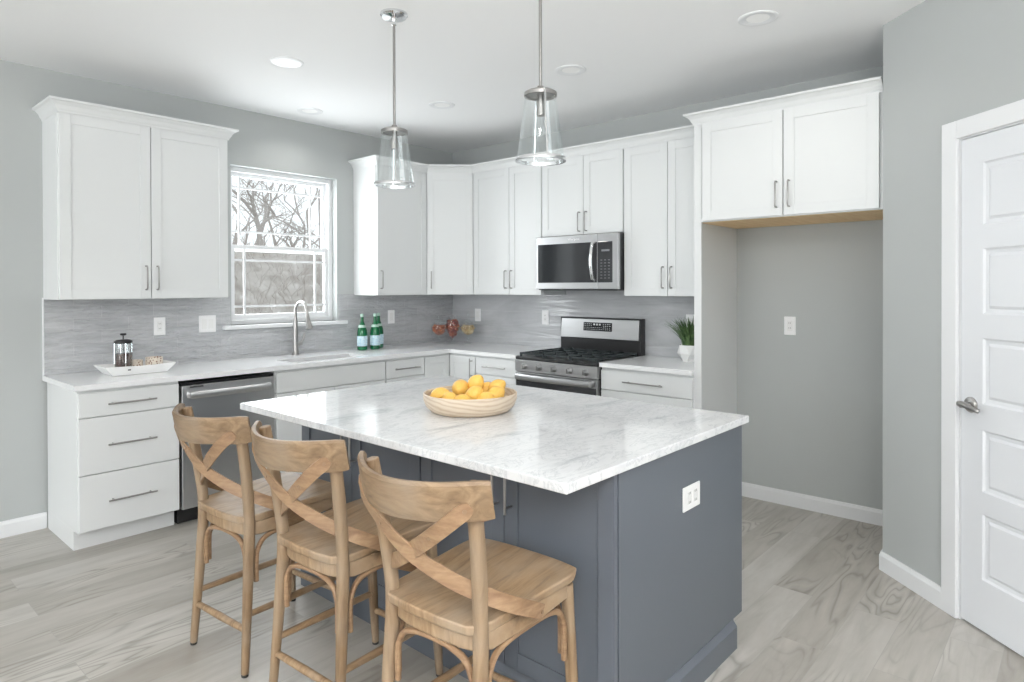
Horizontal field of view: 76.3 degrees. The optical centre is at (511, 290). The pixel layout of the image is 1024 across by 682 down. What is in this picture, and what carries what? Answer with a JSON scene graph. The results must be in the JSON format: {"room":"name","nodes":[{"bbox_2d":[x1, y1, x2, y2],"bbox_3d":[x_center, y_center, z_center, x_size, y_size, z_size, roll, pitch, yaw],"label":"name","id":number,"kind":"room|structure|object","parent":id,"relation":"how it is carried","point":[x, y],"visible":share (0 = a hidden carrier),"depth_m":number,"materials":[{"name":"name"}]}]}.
{"room":"kitchen","nodes":[
{"label":"kitchen","id":0,"kind":"room"},
{"bbox_2d":[0,60,451,526],"bbox_3d":[-3.638,0.053,3.119,0.160,2.761,9.400,0,0,42],"label":"wall","id":1,"kind":"structure","parent":0,"point":[264,142],"depth_m":3.90,"materials":[{"name":"grey paint"}]},
{"bbox_2d":[0,512,46,538],"bbox_3d":[-4.750,1.398,1.745,0.015,0.094,5.852,0,0,42],"label":"baseboard","id":2,"kind":"structure","parent":1,"relation":"attached to","point":[34,522],"depth_m":3.84,"materials":[{"name":"white paint"}]},
{"bbox_2d":[42,298,43,375],"bbox_3d":[-2.815,0.275,3.914,0.012,0.467,0.007,0,0,42],"label":"trim","id":3,"kind":"structure","parent":1,"relation":"attached to","point":[42,298],"depth_m":3.91,"materials":[{"name":"white paint"}]},
{"bbox_2d":[32,95,238,299],"bbox_3d":[-2.351,-0.520,4.153,0.382,1.139,1.077,0,0,42],"label":"upper cabinet","id":4,"kind":"object","parent":1,"relation":"attached to","point":[135,203],"visible":1,"depth_m":3.98,"materials":[{"name":"white paint"}]},
{"bbox_2d":[154,317,164,334],"bbox_3d":[-2.375,0.240,4.396,0.009,0.120,0.074,0,0,42],"label":"wall outlet","id":5,"kind":"object","parent":1,"relation":"attached to","point":[159,322],"visible":1,"depth_m":4.39,"materials":[{"name":"white plastic"}]},
{"bbox_2d":[157,321,161,330],"bbox_3d":[-2.373,0.240,4.394,0.004,0.066,0.033,0,0,42],"label":"receptacle","id":6,"kind":"object","parent":5,"relation":"attached to","point":[159,323],"depth_m":4.39,"materials":[{"name":"grey plastic"}]},
{"bbox_2d":[199,315,215,332],"bbox_3d":[-2.163,0.235,4.633,0.008,0.120,0.120,0,0,42],"label":"light switch","id":7,"kind":"object","parent":1,"relation":"attached to","point":[207,323],"visible":1,"depth_m":4.63,"materials":[{"name":"white plastic"}]},
{"bbox_2d":[44,294,452,374],"bbox_3d":[-1.696,0.265,5.170,0.009,0.467,3.357,0,0,42],"label":"backsplash","id":8,"kind":"structure","parent":1,"relation":"attached to","point":[80,335],"depth_m":4.57,"materials":[{"name":"grey tile"}]},
{"bbox_2d":[222,166,347,329],"bbox_3d":[-1.800,-0.325,5.146,0.205,1.208,1.041,0,0,42],"label":"window","id":9,"kind":"structure","parent":1,"relation":"in","point":[325,185],"depth_m":5.20,"materials":[{"name":"white plastic"}]},
{"bbox_2d":[353,165,426,294],"bbox_3d":[-1.037,-0.506,5.640,0.365,1.085,0.538,0,0,42],"label":"upper cabinet","id":10,"kind":"object","parent":1,"relation":"attached to","point":[390,230],"visible":1,"depth_m":5.50,"materials":[{"name":"white paint"}]},
{"bbox_2d":[348,125,693,173],"bbox_3d":[0.082,-1.067,5.165,2.979,0.072,0.753,0,0,23],"label":"crown molding","id":11,"kind":"structure","parent":10,"relation":"attached to","point":[683,132],"depth_m":5.24,"materials":[{"name":"white paint"}]},
{"bbox_2d":[388,310,394,323],"bbox_3d":[-1.082,0.233,5.846,0.008,0.120,0.074,0,0,42],"label":"light switch","id":12,"kind":"object","parent":1,"relation":"attached to","point":[391,313],"visible":1,"depth_m":5.84,"materials":[{"name":"white plastic"}]},
{"bbox_2d":[426,173,474,294],"bbox_3d":[-0.560,-0.509,5.986,0.617,1.085,0.618,0,0,42],"label":"upper cabinet","id":13,"kind":"object","parent":1,"relation":"attached to","point":[449,197],"visible":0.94,"depth_m":5.76,"materials":[{"name":"white paint"}]},
{"bbox_2d":[0,0,924,152],"bbox_3d":[-0.223,-1.367,0.062,9.400,0.100,9.400,0,0,42],"label":"ceiling","id":14,"kind":"structure","parent":0,"point":[480,57],"depth_m":3.64,"materials":[{"name":"white paint"}]},
{"bbox_2d":[270,56,303,67],"bbox_3d":[-1.316,-1.334,3.812,0.188,0.008,0.188,0,0,42],"label":"recessed light","id":15,"kind":"object","parent":14,"relation":"in","point":[281,61],"visible":1,"depth_m":3.80,"materials":[{"name":"white paint"}]},
{"bbox_2d":[297,108,322,114],"bbox_3d":[-1.510,-1.340,4.873,0.188,0.008,0.188,0,0,42],"label":"recessed light","id":16,"kind":"object","parent":14,"relation":"in","point":[309,111],"visible":1,"depth_m":4.87,"materials":[{"name":"white paint"}]},
{"bbox_2d":[374,8,414,188],"bbox_3d":[-0.568,-0.921,3.148,0.198,0.829,0.198,0,0,42],"label":"pendant light","id":17,"kind":"object","parent":14,"relation":"hanging from","point":[393,15],"visible":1,"depth_m":3.14,"materials":[{"name":"silver metal"}]},
{"bbox_2d":[391,131,397,149],"bbox_3d":[-0.568,-0.727,3.149,0.034,0.085,0.034,0,0,42],"label":"socket","id":18,"kind":"object","parent":17,"relation":"attached to","point":[392,139],"depth_m":3.14,"materials":[{"name":"silver metal"}]},
{"bbox_2d":[429,101,454,108],"bbox_3d":[-0.507,-1.341,4.721,0.188,0.008,0.188,0,0,42],"label":"recessed light","id":19,"kind":"object","parent":14,"relation":"in","point":[438,104],"visible":1,"depth_m":4.71,"materials":[{"name":"white paint"}]},
{"bbox_2d":[515,0,565,165],"bbox_3d":[0.111,-0.919,2.542,0.198,0.829,0.198,0,0,42],"label":"pendant light","id":20,"kind":"object","parent":14,"relation":"hanging from","point":[540,94],"visible":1,"depth_m":2.54,"materials":[{"name":"silver metal"}]},
{"bbox_2d":[536,93,544,116],"bbox_3d":[0.111,-0.725,2.543,0.034,0.085,0.034,0,0,42],"label":"socket","id":21,"kind":"object","parent":20,"relation":"attached to","point":[540,107],"depth_m":2.53,"materials":[{"name":"silver metal"}]},
{"bbox_2d":[556,65,586,75],"bbox_3d":[0.359,-1.339,3.965,0.188,0.008,0.188,0,0,42],"label":"recessed light","id":22,"kind":"object","parent":14,"relation":"in","point":[568,70],"visible":1,"depth_m":3.96,"materials":[{"name":"white paint"}]},
{"bbox_2d":[738,10,778,25],"bbox_3d":[1.208,-1.337,3.204,0.188,0.008,0.188,0,0,42],"label":"recessed light","id":23,"kind":"object","parent":14,"relation":"in","point":[760,17],"visible":1,"depth_m":3.19,"materials":[{"name":"white paint"}]},
{"bbox_2d":[0,496,1023,681],"bbox_3d":[-0.215,1.494,0.080,9.400,0.100,9.400,0,0,42],"label":"floor","id":24,"kind":"structure","parent":0,"point":[818,605],"depth_m":2.82,"materials":[{"name":"grey wood"}]},
{"bbox_2d":[47,381,178,550],"bbox_3d":[-2.376,0.982,3.899,0.643,0.887,0.524,0,0,42],"label":"base cabinet","id":25,"kind":"object","parent":24,"relation":"on","point":[113,453],"visible":0.88,"depth_m":3.70,"materials":[{"name":"white paint"}]},
{"bbox_2d":[174,372,273,523],"bbox_3d":[-1.992,0.986,4.320,0.664,0.864,0.595,0,0,42],"label":"dishwasher","id":26,"kind":"object","parent":24,"relation":"on","point":[222,396],"visible":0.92,"depth_m":4.09,"materials":[{"name":"silver metal"}]},
{"bbox_2d":[172,403,335,677],"bbox_3d":[-1.042,0.942,2.661,0.495,0.976,0.614,0,0,37],"label":"bar stool","id":27,"kind":"object","parent":24,"relation":"on","point":[246,509],"visible":0.68,"depth_m":2.48,"materials":[{"name":"brown wood"}]},
{"bbox_2d":[268,360,384,473],"bbox_3d":[-1.489,0.974,4.893,0.643,0.887,0.908,0,0,42],"label":"base cabinet","id":28,"kind":"object","parent":24,"relation":"on","point":[291,382],"visible":0.27,"depth_m":4.60,"materials":[{"name":"white paint"}]},
{"bbox_2d":[251,421,442,681],"bbox_3d":[-0.592,0.943,2.296,0.495,0.976,0.614,0,0,38],"label":"bar stool","id":29,"kind":"object","parent":24,"relation":"on","point":[341,542],"visible":0.82,"depth_m":2.13,"materials":[{"name":"brown wood"}]},
{"bbox_2d":[302,426,420,601],"bbox_3d":[-0.392,0.983,3.201,0.906,0.884,0.998,0,0,42],"label":"base cabinet","id":30,"kind":"object","parent":24,"relation":"on","point":[394,463],"visible":0.08,"depth_m":2.79,"materials":[{"name":"grey paint"}]},
{"bbox_2d":[301,569,537,681],"bbox_3d":[-0.364,1.366,2.584,1.765,0.125,0.012,0,0,42],"label":"baseboard","id":31,"kind":"structure","parent":30,"relation":"attached to","point":[423,645],"depth_m":2.57,"materials":[{"name":"grey paint"}]},
{"bbox_2d":[240,375,748,494],"bbox_3d":[-0.138,0.527,2.830,1.868,0.029,1.240,0,0,42],"label":"countertop","id":32,"kind":"structure","parent":30,"relation":"on","point":[563,442],"depth_m":2.46,"materials":[{"name":"white stone"}]},
{"bbox_2d":[423,386,516,417],"bbox_3d":[-0.178,0.472,2.793,0.401,0.081,0.401,0,0,42],"label":"fruit bowl","id":33,"kind":"object","parent":32,"relation":"on","point":[473,408],"visible":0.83,"depth_m":2.63,"materials":[{"name":"brown wood"}]},
{"bbox_2d":[430,387,448,397],"bbox_3d":[-0.309,0.444,2.778,0.076,0.066,0.071,0,0,-27],"label":"lemon","id":34,"kind":"object","parent":33,"relation":"in","point":[438,392],"visible":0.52,"depth_m":2.75,"materials":[{"name":"yellow food"}]},
{"bbox_2d":[442,392,455,398],"bbox_3d":[-0.262,0.453,2.723,0.077,0.063,0.069,0,0,20],"label":"lemon","id":35,"kind":"object","parent":33,"relation":"in","point":[448,395],"visible":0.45,"depth_m":2.70,"materials":[{"name":"yellow food"}]},
{"bbox_2d":[452,379,468,395],"bbox_3d":[-0.224,0.424,2.838,0.075,0.075,0.115,0,0,2],"label":"lemon","id":36,"kind":"object","parent":33,"relation":"in","point":[460,386],"visible":0.83,"depth_m":2.80,"materials":[{"name":"yellow food"}]},
{"bbox_2d":[454,394,471,399],"bbox_3d":[-0.207,0.459,2.693,0.075,0.064,0.070,-1,1,-45],"label":"lemon","id":37,"kind":"object","parent":33,"relation":"in","point":[460,396],"visible":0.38,"depth_m":2.68,"materials":[{"name":"yellow food"}]},
{"bbox_2d":[465,386,482,399],"bbox_3d":[-0.161,0.437,2.738,0.074,0.077,0.069,0,0,-26],"label":"lemon","id":38,"kind":"object","parent":33,"relation":"in","point":[473,392],"visible":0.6,"depth_m":2.71,"materials":[{"name":"yellow food"}]},
{"bbox_2d":[468,375,483,387],"bbox_3d":[-0.157,0.401,2.833,0.071,0.073,0.068,0,0,28],"label":"lemon","id":39,"kind":"object","parent":33,"relation":"in","point":[475,380],"visible":0.71,"depth_m":2.81,"materials":[{"name":"yellow food"}]},
{"bbox_2d":[477,392,493,398],"bbox_3d":[-0.113,0.454,2.723,0.069,0.065,0.069,0,0,-27],"label":"lemon","id":40,"kind":"object","parent":33,"relation":"in","point":[484,395],"visible":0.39,"depth_m":2.70,"materials":[{"name":"yellow food"}]},
{"bbox_2d":[482,382,490,391],"bbox_3d":[-0.111,0.433,2.868,0.074,0.065,0.070,0,0,25],"label":"lemon","id":41,"kind":"object","parent":33,"relation":"in","point":[486,384],"visible":0.12,"depth_m":2.84,"materials":[{"name":"yellow food"}]},
{"bbox_2d":[487,386,504,397],"bbox_3d":[-0.071,0.440,2.758,0.074,0.072,0.075,0,0,21],"label":"lemon","id":42,"kind":"object","parent":33,"relation":"in","point":[497,391],"visible":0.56,"depth_m":2.74,"materials":[{"name":"yellow food"}]},
{"bbox_2d":[488,379,505,389],"bbox_3d":[-0.067,0.420,2.843,0.070,0.070,0.072,0,0,-40],"label":"lemon","id":43,"kind":"object","parent":33,"relation":"in","point":[498,382],"visible":0.52,"depth_m":2.82,"materials":[{"name":"yellow food"}]},
{"bbox_2d":[384,356,423,382],"bbox_3d":[-1.056,0.970,5.379,0.643,0.887,0.390,0,0,42],"label":"base cabinet","id":44,"kind":"object","parent":24,"relation":"on","point":[406,368],"visible":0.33,"depth_m":5.18,"materials":[{"name":"white paint"}]},
{"bbox_2d":[423,353,476,378],"bbox_3d":[-0.531,0.966,5.764,0.914,0.887,0.881,0,0,42],"label":"base cabinet","id":45,"kind":"object","parent":24,"relation":"on","point":[445,364],"visible":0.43,"depth_m":5.44,"materials":[{"name":"white paint"}]},
{"bbox_2d":[42,340,550,391],"bbox_3d":[-1.182,0.515,4.701,1.385,0.031,3.357,0,0,42],"label":"countertop","id":46,"kind":"structure","parent":45,"relation":"on","point":[92,380],"depth_m":4.57,"materials":[{"name":"white stone"}]},
{"bbox_2d":[94,360,175,375],"bbox_3d":[-2.324,0.477,4.024,0.227,0.060,0.391,0,0,42],"label":"serving tray","id":47,"kind":"object","parent":46,"relation":"on","point":[108,369],"visible":0.84,"depth_m":3.95,"materials":[{"name":"white ceramic"}]},
{"bbox_2d":[114,333,132,366],"bbox_3d":[-2.361,0.376,3.987,0.100,0.237,0.132,0,0,29],"label":"press","id":48,"kind":"object","parent":47,"relation":"on","point":[123,359],"visible":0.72,"depth_m":3.94,"materials":[{"name":"clear glass"}]},
{"bbox_2d":[131,359,142,365],"bbox_3d":[-2.346,0.463,4.077,0.080,0.062,0.102,0,0,4],"label":"mug","id":49,"kind":"object","parent":47,"relation":"on","point":[136,362],"visible":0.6,"depth_m":4.04,"materials":[{"name":"white ceramic"}]},
{"bbox_2d":[145,356,162,364],"bbox_3d":[-2.266,0.455,4.122,0.097,0.076,0.123,0,0,-42],"label":"mug","id":50,"kind":"object","parent":47,"relation":"on","point":[150,360],"visible":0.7,"depth_m":4.08,"materials":[{"name":"white ceramic"}]},
{"bbox_2d":[292,300,312,354],"bbox_3d":[-1.591,0.286,5.019,0.256,0.426,0.110,0,0,42],"label":"faucet","id":51,"kind":"object","parent":46,"relation":"on","point":[296,343],"visible":1,"depth_m":5.05,"materials":[{"name":"silver metal"}]},
{"bbox_2d":[357,314,366,349],"bbox_3d":[-1.251,0.344,5.444,0.085,0.302,0.085,0,0,42],"label":"water bottle","id":52,"kind":"object","parent":46,"relation":"on","point":[362,331],"visible":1,"depth_m":5.41,"materials":[{"name":"green glass"}]},
{"bbox_2d":[370,313,379,348],"bbox_3d":[-1.162,0.343,5.529,0.085,0.302,0.085,0,0,42],"label":"water bottle","id":53,"kind":"object","parent":46,"relation":"on","point":[374,331],"visible":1,"depth_m":5.50,"materials":[{"name":"green glass"}]},
{"bbox_2d":[377,313,383,347],"bbox_3d":[-1.158,0.343,5.659,0.085,0.302,0.085,0,0,42],"label":"water bottle","id":54,"kind":"object","parent":46,"relation":"on","point":[378,314],"visible":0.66,"depth_m":5.64,"materials":[{"name":"green glass"}]},
{"bbox_3d":[-0.671,0.359,5.990,0.152,0.262,0.152,0,0,42],"label":"apothecary jar","id":55,"kind":"object","parent":46,"relation":"on","visible":0},
{"bbox_2d":[432,324,445,334],"bbox_3d":[-0.673,0.358,5.991,0.124,0.103,0.127,0,0,42],"label":"candies","id":56,"kind":"object","parent":55,"relation":"on","point":[437,329],"visible":1,"depth_m":5.96},
{"bbox_3d":[-0.550,0.316,6.035,0.144,0.348,0.144,0,0,42],"label":"apothecary jar","id":57,"kind":"object","parent":46,"relation":"on","visible":0},
{"bbox_2d":[446,319,458,337],"bbox_3d":[-0.552,0.348,6.038,0.116,0.178,0.128,0,0,42],"label":"candies","id":58,"kind":"object","parent":57,"relation":"on","point":[452,330],"visible":1,"depth_m":6.00},
{"bbox_3d":[-0.407,0.337,6.022,0.152,0.305,0.152,0,0,42],"label":"apothecary jar","id":59,"kind":"object","parent":46,"relation":"on","visible":0},
{"bbox_2d":[461,324,474,334],"bbox_3d":[-0.409,0.359,6.024,0.123,0.099,0.128,0,0,42],"label":"candies","id":60,"kind":"object","parent":59,"relation":"on","point":[467,329],"visible":1,"depth_m":5.99},
{"bbox_2d":[357,451,577,681],"bbox_3d":[-0.129,0.945,1.870,0.495,0.976,0.614,0,0,38],"label":"bar stool","id":61,"kind":"object","parent":24,"relation":"on","point":[481,594],"visible":1,"depth_m":1.73,"materials":[{"name":"brown wood"}]},
{"bbox_2d":[476,355,515,384],"bbox_3d":[0.062,0.967,5.395,0.456,0.887,0.643,0,0,42],"label":"base cabinet","id":62,"kind":"object","parent":24,"relation":"on","point":[491,369],"visible":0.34,"depth_m":5.18,"materials":[{"name":"white paint"}]},
{"bbox_2d":[515,316,644,395],"bbox_3d":[0.500,0.814,4.970,0.760,1.195,0.710,0,0,42],"label":"gas range","id":63,"kind":"object","parent":24,"relation":"on","point":[586,342],"visible":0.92,"depth_m":4.94,"materials":[{"name":"silver metal"}]},
{"bbox_2d":[516,352,633,366],"bbox_3d":[0.511,0.511,4.981,0.760,0.024,0.605,0,0,42],"label":"cooktop","id":64,"kind":"object","parent":63,"relation":"in","point":[535,359],"depth_m":4.80,"materials":[{"name":"black metal"}]},
{"bbox_2d":[421,425,741,681],"bbox_3d":[0.286,0.985,2.596,0.910,0.885,0.998,0,0,42],"label":"base cabinet","id":65,"kind":"object","parent":24,"relation":"on","point":[578,529],"depth_m":2.18,"materials":[{"name":"grey paint"}]},
{"bbox_2d":[683,481,699,512],"bbox_3d":[0.643,0.736,2.332,0.009,0.086,0.128,0,0,42],"label":"wall outlet","id":66,"kind":"object","parent":65,"relation":"attached to","point":[691,493],"visible":1,"depth_m":2.32,"materials":[{"name":"white plastic"}]},
{"bbox_2d":[687,492,691,504],"bbox_3d":[0.629,0.736,2.314,0.004,0.040,0.033,0,0,42],"label":"receptacle","id":67,"kind":"object","parent":66,"relation":"attached to","point":[689,494],"depth_m":2.31,"materials":[{"name":"grey plastic"}]},
{"bbox_2d":[693,489,697,501],"bbox_3d":[0.660,0.736,2.348,0.004,0.040,0.033,0,0,42],"label":"receptacle","id":68,"kind":"object","parent":66,"relation":"attached to","point":[695,491],"depth_m":2.35,"materials":[{"name":"grey plastic"}]},
{"bbox_2d":[601,367,693,407],"bbox_3d":[1.059,0.970,4.505,0.685,0.887,0.643,0,0,42],"label":"base cabinet","id":69,"kind":"object","parent":24,"relation":"on","point":[643,386],"visible":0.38,"depth_m":4.27,"materials":[{"name":"white paint"}]},
{"bbox_2d":[599,355,693,375],"bbox_3d":[1.070,0.510,4.515,0.688,0.031,0.638,0,0,42],"label":"countertop","id":70,"kind":"structure","parent":69,"relation":"on","point":[658,364],"depth_m":4.39,"materials":[{"name":"white stone"}]},
{"bbox_2d":[665,316,693,361],"bbox_3d":[1.225,0.333,4.562,0.379,0.322,0.329,0,0,42],"label":"potted grass","id":71,"kind":"object","parent":70,"relation":"on","point":[686,349],"depth_m":4.52,"materials":[{"name":"green plant"}]},
{"bbox_2d":[677,344,693,361],"bbox_3d":[1.252,0.437,4.571,0.170,0.115,0.170,0,0,42],"label":"pot","id":72,"kind":"object","parent":71,"relation":"attached to","point":[685,351],"depth_m":4.52,"materials":[{"name":"white ceramic"}]},
{"bbox_2d":[694,222,736,413],"bbox_3d":[1.360,0.494,4.287,0.048,1.840,0.610,0,0,42],"label":"panel","id":73,"kind":"object","parent":24,"relation":"on","point":[715,247],"visible":0.56,"depth_m":4.25,"materials":[{"name":"white paint"}]},
{"bbox_2d":[452,66,882,509],"bbox_3d":[0.930,0.029,5.182,3.914,2.761,0.160,0,0,42],"label":"wall","id":74,"kind":"structure","parent":0,"point":[812,398],"depth_m":4.22,"materials":[{"name":"grey paint"}]},
{"bbox_2d":[475,309,480,320],"bbox_3d":[-0.325,0.229,6.178,0.074,0.120,0.008,0,0,42],"label":"light switch","id":75,"kind":"object","parent":74,"relation":"attached to","point":[477,311],"visible":1,"depth_m":6.17,"materials":[{"name":"white plastic"}]},
{"bbox_2d":[473,165,565,294],"bbox_3d":[0.044,-0.509,5.616,0.781,1.085,0.365,0,0,42],"label":"upper cabinet","id":76,"kind":"object","parent":74,"relation":"attached to","point":[507,202],"visible":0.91,"depth_m":5.49,"materials":[{"name":"white paint"}]},
{"bbox_2d":[542,310,548,324],"bbox_3d":[0.287,0.231,5.632,0.074,0.120,0.009,0,0,42],"label":"wall outlet","id":77,"kind":"object","parent":74,"relation":"attached to","point":[545,314],"visible":1,"depth_m":5.62,"materials":[{"name":"white plastic"}]},
{"bbox_2d":[453,290,693,357],"bbox_3d":[0.480,0.019,5.470,2.841,0.942,0.009,0,0,42],"label":"backsplash","id":78,"kind":"structure","parent":74,"relation":"attached to","point":[505,319],"depth_m":5.56,"materials":[{"name":"grey tile"}]},
{"bbox_2d":[542,149,623,236],"bbox_3d":[0.622,-0.740,5.099,0.764,0.620,0.365,0,0,42],"label":"upper cabinet","id":79,"kind":"object","parent":74,"relation":"attached to","point":[582,195],"visible":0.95,"depth_m":4.96,"materials":[{"name":"white paint"}]},
{"bbox_2d":[536,232,623,290],"bbox_3d":[0.589,-0.213,5.061,0.766,0.419,0.463,0,0,42],"label":"microwave","id":80,"kind":"object","parent":79,"relation":"attached to","point":[595,262],"visible":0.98,"depth_m":4.90,"materials":[{"name":"silver metal"}]},
{"bbox_2d":[624,137,721,295],"bbox_3d":[1.164,-0.505,4.618,0.688,1.085,0.365,0,0,42],"label":"upper cabinet","id":81,"kind":"object","parent":74,"relation":"attached to","point":[658,177],"visible":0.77,"depth_m":4.55,"materials":[{"name":"white paint"}]},
{"bbox_2d":[686,314,693,324],"bbox_3d":[1.296,0.231,4.732,0.074,0.120,0.009,0,0,42],"label":"wall outlet","id":82,"kind":"object","parent":74,"relation":"attached to","point":[690,316],"visible":0.34,"depth_m":4.73,"materials":[{"name":"white plastic"}]},
{"bbox_2d":[683,76,882,228],"bbox_3d":[1.694,-0.762,3.942,1.100,0.674,0.665,0,0,42],"label":"upper cabinet","id":83,"kind":"object","parent":74,"relation":"attached to","point":[814,156],"visible":0.93,"depth_m":3.67,"materials":[{"name":"white paint"}]},
{"bbox_2d":[784,316,795,334],"bbox_3d":[1.822,0.230,4.276,0.074,0.120,0.009,0,0,42],"label":"wall outlet","id":84,"kind":"object","parent":74,"relation":"attached to","point":[789,322],"visible":1,"depth_m":4.27,"materials":[{"name":"white plastic"}]},
{"bbox_2d":[787,321,791,330],"bbox_3d":[1.821,0.230,4.274,0.033,0.066,0.004,0,0,42],"label":"receptacle","id":85,"kind":"object","parent":84,"relation":"attached to","point":[789,323],"depth_m":4.27,"materials":[{"name":"grey plastic"}]},
{"bbox_2d":[742,482,940,608],"bbox_3d":[2.043,1.368,3.766,0.611,0.094,1.630,0,0,-12],"label":"baseboard","id":86,"kind":"structure","parent":74,"relation":"attached to","point":[929,590],"depth_m":4.01,"materials":[{"name":"white paint"}]},
{"bbox_2d":[883,0,1023,585],"bbox_3d":[2.073,0.040,2.907,0.512,2.761,2.161,0,0,10],"label":"wall","id":87,"kind":"structure","parent":0,"point":[945,61],"depth_m":3.05,"materials":[{"name":"grey paint"}]},
{"bbox_2d":[941,99,1023,656],"bbox_3d":[1.993,0.346,2.459,0.180,2.155,0.895,0,0,-6],"label":"door","id":88,"kind":"structure","parent":87,"relation":"in","point":[982,267],"depth_m":2.69,"materials":[{"name":"white paint"}]},
{"label":"outside","id":89,"kind":"structure","parent":0,"visible":0},
{"bbox_2d":[234,251,322,313],"bbox_3d":[-5.307,0.612,31.408,39.700,3.500,59.000,0,0,42],"label":"hillside","id":90,"kind":"structure","parent":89,"point":[251,273],"depth_m":13.28,"materials":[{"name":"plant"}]},
{"bbox_2d":[232,177,285,244],"bbox_3d":[-6.846,-2.094,16.550,2.113,2.592,2.836,0,0,-8],"label":"bare tree","id":91,"kind":"object","parent":90,"relation":"on","point":[253,193],"visible":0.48,"depth_m":16.14,"materials":[{"name":"grey plant"}]},
{"bbox_2d":[232,180,289,243],"bbox_3d":[-14.172,-3.715,33.173,3.984,5.884,5.321,0,0,42],"label":"bare tree","id":92,"kind":"object","parent":90,"relation":"on","point":[249,217],"visible":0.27,"depth_m":32.67,"materials":[{"name":"grey plant"}]},
{"bbox_2d":[232,177,293,244],"bbox_3d":[-9.747,-3.865,24.216,5.631,6.227,4.217,0,0,-44],"label":"bare tree","id":93,"kind":"object","parent":90,"relation":"on","point":[266,210],"visible":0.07,"depth_m":23.29,"materials":[{"name":"grey plant"}]},
{"bbox_2d":[232,177,303,245],"bbox_3d":[-6.725,-2.374,17.370,2.610,3.187,3.332,0,0,28],"label":"bare tree","id":94,"kind":"object","parent":90,"relation":"on","point":[245,202],"visible":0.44,"depth_m":17.65,"materials":[{"name":"grey plant"}]},
{"bbox_2d":[232,225,322,313],"bbox_3d":[-4.385,0.034,12.329,4.968,3.110,8.613,0,0,-20],"label":"undergrowth","id":95,"kind":"object","parent":90,"relation":"on","point":[236,241],"visible":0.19,"depth_m":13.22,"materials":[{"name":"beige plant"}]},
{"bbox_2d":[241,180,318,247],"bbox_3d":[-8.698,-4.331,27.322,5.009,7.130,3.574,0,0,-25],"label":"bare tree","id":96,"kind":"object","parent":90,"relation":"on","point":[317,188],"visible":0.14,"depth_m":27.47,"materials":[{"name":"grey plant"}]},
{"bbox_2d":[245,186,318,246],"bbox_3d":[-15.503,-4.497,45.031,5.073,7.492,6.775,0,0,-37],"label":"bare tree","id":97,"kind":"object","parent":90,"relation":"on","point":[292,186],"visible":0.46,"depth_m":45.74,"materials":[{"name":"grey plant"}]},
{"bbox_2d":[257,180,317,245],"bbox_3d":[-9.650,-3.586,28.287,3.911,5.659,3.114,0,0,42],"label":"bare tree","id":98,"kind":"object","parent":90,"relation":"on","point":[276,195],"visible":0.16,"depth_m":28.95,"materials":[{"name":"grey plant"}]},
{"bbox_2d":[263,193,318,245],"bbox_3d":[-13.100,-3.464,38.992,3.696,5.348,2.943,0,0,-8],"label":"bare tree","id":99,"kind":"object","parent":90,"relation":"on","point":[276,193],"visible":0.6,"depth_m":38.72,"materials":[{"name":"grey plant"}]},
{"bbox_2d":[268,217,314,246],"bbox_3d":[-6.749,-1.505,19.750,1.307,1.482,1.476,0,0,42],"label":"bare tree","id":100,"kind":"object","parent":90,"relation":"on","point":[284,231],"visible":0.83,"depth_m":19.71,"materials":[{"name":"grey plant"}]},
{"bbox_2d":[276,182,318,247],"bbox_3d":[-11.775,-4.934,37.758,5.878,8.367,4.194,0,0,13],"label":"bare tree","id":101,"kind":"object","parent":90,"relation":"on","point":[301,219],"visible":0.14,"depth_m":37.64,"materials":[{"name":"grey plant"}]},
{"bbox_2d":[318,189,320,248],"bbox_3d":[-4.874,-3.757,20.417,3.832,5.923,5.522,0,0,28],"label":"bare tree","id":102,"kind":"object","parent":90,"relation":"on","point":[319,189],"visible":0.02,"depth_m":19.51,"materials":[{"name":"grey plant"}]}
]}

